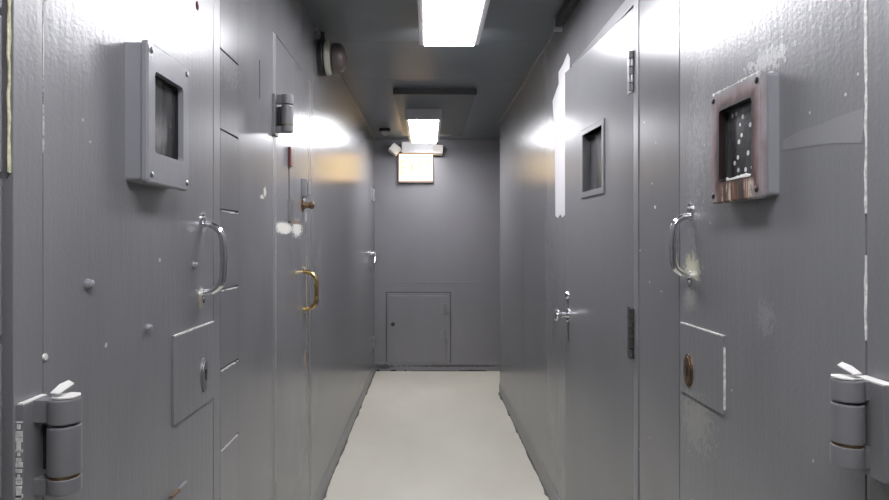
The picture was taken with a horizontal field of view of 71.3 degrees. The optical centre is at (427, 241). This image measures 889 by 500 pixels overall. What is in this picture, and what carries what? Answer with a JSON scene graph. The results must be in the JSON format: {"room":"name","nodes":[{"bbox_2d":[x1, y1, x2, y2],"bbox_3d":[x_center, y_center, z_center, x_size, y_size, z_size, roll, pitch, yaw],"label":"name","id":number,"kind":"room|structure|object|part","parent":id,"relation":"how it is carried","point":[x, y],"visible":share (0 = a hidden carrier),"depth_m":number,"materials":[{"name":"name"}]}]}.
{"room":"prison interior","nodes":[
{"label":"prison interior","id":0,"kind":"room"},
{"bbox_2d":[0,0,374,499],"bbox_3d":[-0.651,0.140,2.032,0.187,2.418,9.272,0,0,0],"label":"wall","id":1,"kind":"structure","parent":0,"point":[247,27],"depth_m":2.12,"materials":[{"name":"paint"}]},
{"bbox_2d":[0,0,219,499],"bbox_3d":[-0.581,0.251,1.245,0.047,2.195,0.839,0,0,0],"label":"door frame","id":2,"kind":"structure","parent":1,"relation":"attached to","point":[21,174],"depth_m":0.86,"materials":[{"name":"paint"}]},
{"bbox_2d":[16,0,227,499],"bbox_3d":[-0.544,0.271,1.224,0.112,2.118,0.773,0,0,0],"label":"door","id":3,"kind":"structure","parent":1,"relation":"in","point":[123,410],"depth_m":1.14,"materials":[{"name":"paint"}]},
{"bbox_2d":[48,472,80,480],"bbox_3d":[-0.510,0.326,0.870,0.040,0.006,0.040,0,0,-39],"label":"washer","id":4,"kind":"object","parent":3,"relation":"in","point":[52,476],"depth_m":0.85,"materials":[{"name":"brown metal"}]},
{"bbox_3d":[-0.520,-0.241,1.237,0.011,0.265,0.198,0,0,0],"label":"plate","id":5,"kind":"part","parent":3,"relation":"part of","materials":[{"name":"paint"}]},
{"bbox_3d":[-0.557,0.303,1.479,0.006,0.197,0.255,0,0,0],"label":"lock plate","id":6,"kind":"part","parent":3,"relation":"part of","materials":[{"name":"paint"}]},
{"bbox_3d":[-0.530,0.041,1.533,0.068,0.185,0.018,0,0,0],"label":"pull handle","id":7,"kind":"part","parent":3,"relation":"part of","materials":[{"name":"silver metal"}]},
{"bbox_2d":[273,32,310,499],"bbox_3d":[-0.581,0.294,2.590,0.046,2.109,0.721,0,0,0],"label":"door frame","id":8,"kind":"structure","parent":1,"relation":"attached to","point":[274,34],"depth_m":2.27,"materials":[{"name":"paint"}]},
{"bbox_2d":[272,36,318,499],"bbox_3d":[-0.544,0.285,2.561,0.112,2.089,0.691,0,0,0],"label":"door","id":9,"kind":"structure","parent":1,"relation":"in","point":[290,103],"depth_m":2.55,"materials":[{"name":"paint"}]},
{"bbox_3d":[-0.557,-0.237,2.488,0.003,0.130,0.006,0,0,0],"label":"latch rod","id":10,"kind":"part","parent":9,"relation":"part of","materials":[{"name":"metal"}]},
{"bbox_3d":[-0.553,-0.128,2.490,0.009,0.088,0.042,0,0,0],"label":"strike plate","id":11,"kind":"part","parent":9,"relation":"part of","materials":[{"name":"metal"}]},
{"bbox_3d":[-0.552,-0.341,2.490,0.011,0.077,0.042,0,0,0],"label":"strike plate","id":12,"kind":"part","parent":9,"relation":"part of","materials":[{"name":"red plastic"}]},
{"bbox_3d":[-0.528,0.219,2.790,0.074,0.184,0.020,0,0,0],"label":"pull handle","id":13,"kind":"part","parent":9,"relation":"part of","materials":[{"name":"gold metal"}]},
{"bbox_2d":[316,32,346,75],"bbox_3d":[-0.485,-0.960,3.171,0.145,0.220,0.182,0,0,0],"label":"bell","id":14,"kind":"object","parent":1,"relation":"attached to","point":[330,58],"visible":1,"depth_m":3.11,"materials":[{"name":"metal"}]},
{"bbox_3d":[-0.542,-0.941,3.171,0.033,0.182,0.182,0,0,0],"label":"plate","id":15,"kind":"part","parent":14,"relation":"part of","materials":[{"name":"metal"}]},
{"bbox_2d":[314,362,375,499],"bbox_3d":[-0.553,1.302,4.717,0.028,0.093,3.529,0,0,0],"label":"baseboard","id":16,"kind":"structure","parent":1,"relation":"attached to","point":[321,493],"depth_m":4.01,"materials":[{"name":"paint"}]},
{"bbox_2d":[315,26,374,139],"bbox_3d":[-0.556,-1.066,4.776,0.011,0.011,3.413,0,0,0],"label":"trim","id":17,"kind":"structure","parent":1,"relation":"attached to","point":[315,26],"depth_m":4.48,"materials":[{"name":"paint"}]},
{"bbox_2d":[347,141,375,421],"bbox_3d":[-0.548,0.277,5.296,0.104,1.948,2.055,0,0,0],"label":"door","id":18,"kind":"structure","parent":1,"relation":"in","point":[360,192],"depth_m":4.91,"materials":[{"name":"paint"}]},
{"bbox_3d":[-0.527,0.140,5.959,0.062,0.129,0.143,0,0,0],"label":"lever handle","id":19,"kind":"part","parent":18,"relation":"part of","materials":[{"name":"silver metal"}]},
{"bbox_2d":[302,0,564,139],"bbox_3d":[1.116,-1.125,2.032,4.092,0.112,9.272,0,0,0],"label":"ceiling","id":20,"kind":"structure","parent":0,"point":[379,38],"depth_m":3.54,"materials":[{"name":"paint"}]},
{"bbox_2d":[379,128,390,135],"bbox_3d":[-0.409,-1.037,5.859,0.112,0.065,0.112,0,0,0],"label":"ceiling sensor","id":21,"kind":"object","parent":20,"relation":"attached to","point":[384,131],"visible":1,"depth_m":5.83,"materials":[{"name":"plastic"}]},
{"bbox_3d":[-0.409,-1.056,5.859,0.112,0.028,0.112,0,0,0],"label":"plate","id":22,"kind":"part","parent":21,"relation":"part of","materials":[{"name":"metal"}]},
{"bbox_2d":[405,109,441,142],"bbox_3d":[-0.035,-1.013,5.408,0.290,0.114,1.136,0,0,0],"label":"ceiling light","id":23,"kind":"object","parent":20,"relation":"attached to","point":[423,125],"visible":0.84,"depth_m":5.05,"materials":[{"name":"plastic"}]},
{"bbox_2d":[409,120,437,142],"bbox_3d":[-0.035,-0.979,5.415,0.234,0.046,1.118,0,0,0],"label":"diffuser","id":24,"kind":"object","parent":23,"relation":"attached to","point":[420,131],"depth_m":5.36,"materials":[{"name":"white plastic"}]},
{"bbox_2d":[393,89,476,135],"bbox_3d":[0.049,-1.051,5.196,0.585,0.037,1.734,0,0,0],"label":"ceiling panel","id":25,"kind":"object","parent":20,"relation":"attached to","point":[455,104],"visible":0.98,"depth_m":4.69,"materials":[{"name":"paint"}]},
{"bbox_2d":[417,0,489,45],"bbox_3d":[0.105,-1.023,2.511,0.302,0.093,1.164,0,0,0],"label":"ceiling light","id":26,"kind":"object","parent":20,"relation":"attached to","point":[441,22],"visible":1,"depth_m":2.75,"materials":[{"name":"plastic"}]},
{"bbox_2d":[553,0,578,31],"bbox_3d":[0.621,-1.039,2.762,0.041,0.061,0.428,0,0,0],"label":"ceiling speaker","id":27,"kind":"object","parent":20,"relation":"attached to","point":[568,6],"visible":1,"depth_m":2.82,"materials":[{"name":"metal"}]},
{"bbox_2d":[323,371,548,499],"bbox_3d":[1.116,1.404,2.032,4.092,0.112,9.272,0,0,0],"label":"floor","id":28,"kind":"structure","parent":0,"point":[415,435],"depth_m":4.15,"materials":[{"name":"paint"}]},
{"bbox_2d":[375,140,499,362],"bbox_3d":[1.116,0.140,6.552,4.092,2.418,0.140,0,0,0],"label":"wall","id":29,"kind":"structure","parent":0,"point":[447,228],"depth_m":6.48,"materials":[{"name":"paint"}]},
{"bbox_2d":[388,142,442,182],"bbox_3d":[-0.128,-0.824,6.408,0.568,0.423,0.149,0,0,0],"label":"exit sign","id":30,"kind":"object","parent":29,"relation":"attached to","point":[416,160],"visible":0.98,"depth_m":6.41,"materials":[{"name":"white plastic"}]},
{"bbox_2d":[386,292,450,364],"bbox_3d":[-0.099,0.915,6.461,0.681,0.786,0.040,0,0,0],"label":"access hatch","id":31,"kind":"object","parent":29,"relation":"attached to","point":[418,324],"visible":1,"depth_m":6.46,"materials":[{"name":"paint"}]},
{"bbox_2d":[387,281,479,283],"bbox_3d":[0.058,0.426,6.481,0.972,0.026,0.006,0,0,0],"label":"trim","id":32,"kind":"structure","parent":29,"relation":"attached to","point":[388,282],"depth_m":6.48,"materials":[{"name":"paint"}]},
{"bbox_2d":[375,363,499,370],"bbox_3d":[1.212,1.304,6.480,3.528,0.088,0.023,0,0,0],"label":"baseboard","id":33,"kind":"structure","parent":29,"relation":"attached to","point":[378,366],"depth_m":6.47,"materials":[{"name":"paint"}]},
{"bbox_2d":[500,0,679,499],"bbox_3d":[1.902,0.140,1.469,2.520,2.418,8.147,0,0,0],"label":"wall","id":34,"kind":"structure","parent":0,"point":[532,238],"depth_m":2.92,"materials":[{"name":"paint"}]},
{"bbox_2d":[499,32,554,122],"bbox_3d":[0.640,-1.066,4.120,0.011,0.011,2.846,0,0,0],"label":"trim","id":35,"kind":"structure","parent":34,"relation":"attached to","point":[552,34],"depth_m":3.86,"materials":[{"name":"paint"}]},
{"bbox_2d":[498,382,559,499],"bbox_3d":[1.799,1.302,4.150,2.354,0.093,2.795,0,0,0],"label":"baseboard","id":36,"kind":"structure","parent":34,"relation":"attached to","point":[549,491],"depth_m":3.85,"materials":[{"name":"paint"}]},
{"bbox_2d":[553,53,569,217],"bbox_3d":[0.641,-0.492,2.992,0.002,0.749,0.381,0,0,0],"label":"paper strip","id":37,"kind":"object","parent":34,"relation":"attached to","point":[559,97],"visible":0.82,"depth_m":2.99,"materials":[{"name":"white paper"}]},
{"bbox_2d":[553,8,633,499],"bbox_3d":[0.606,0.299,2.303,0.101,2.062,0.765,0,0,-4],"label":"door","id":38,"kind":"structure","parent":34,"relation":"in","point":[598,314],"depth_m":2.26,"materials":[{"name":"paint"}]},
{"bbox_3d":[0.553,0.310,2.637,0.039,0.053,0.053,0,0,0],"label":"knob","id":39,"kind":"part","parent":38,"relation":"part of","materials":[{"name":"silver metal"}]},
{"bbox_2d":[572,0,638,499],"bbox_3d":[0.692,0.282,2.317,0.105,2.132,0.863,0,0,0],"label":"door frame","id":40,"kind":"structure","parent":34,"relation":"attached to","point":[627,5],"depth_m":1.91,"materials":[{"name":"paint"}]},
{"bbox_2d":[669,0,888,499],"bbox_3d":[0.629,0.271,1.211,0.110,2.118,0.737,0,0,0],"label":"door","id":41,"kind":"structure","parent":34,"relation":"in","point":[779,401],"depth_m":1.13,"materials":[{"name":"paint"}]},
{"bbox_3d":[0.619,0.008,1.514,0.059,0.158,0.018,0,0,0],"label":"pull handle","id":42,"kind":"part","parent":41,"relation":"part of","materials":[{"name":"silver metal"}]},
{"bbox_3d":[0.640,0.288,1.451,0.006,0.172,0.230,0,0,0],"label":"lock plate","id":43,"kind":"part","parent":41,"relation":"part of","materials":[{"name":"paint"}]},
{"bbox_3d":[0.612,-0.198,1.230,0.011,0.234,0.203,0,0,0],"label":"plate","id":44,"kind":"part","parent":41,"relation":"part of","materials":[{"name":"brown metal"}]},
{"bbox_2d":[831,440,863,448],"bbox_3d":[0.595,0.285,0.880,0.039,0.006,0.039,0,0,0],"label":"washer","id":45,"kind":"object","parent":41,"relation":"in","point":[835,444],"depth_m":0.86,"materials":[{"name":"brown metal"}]},
{"bbox_2d":[867,0,888,499],"bbox_3d":[0.693,0.280,0.875,0.102,2.137,0.063,0,0,0],"label":"door frame","id":46,"kind":"structure","parent":34,"relation":"attached to","point":[877,10],"depth_m":0.89,"materials":[{"name":"paint"}]}
]}

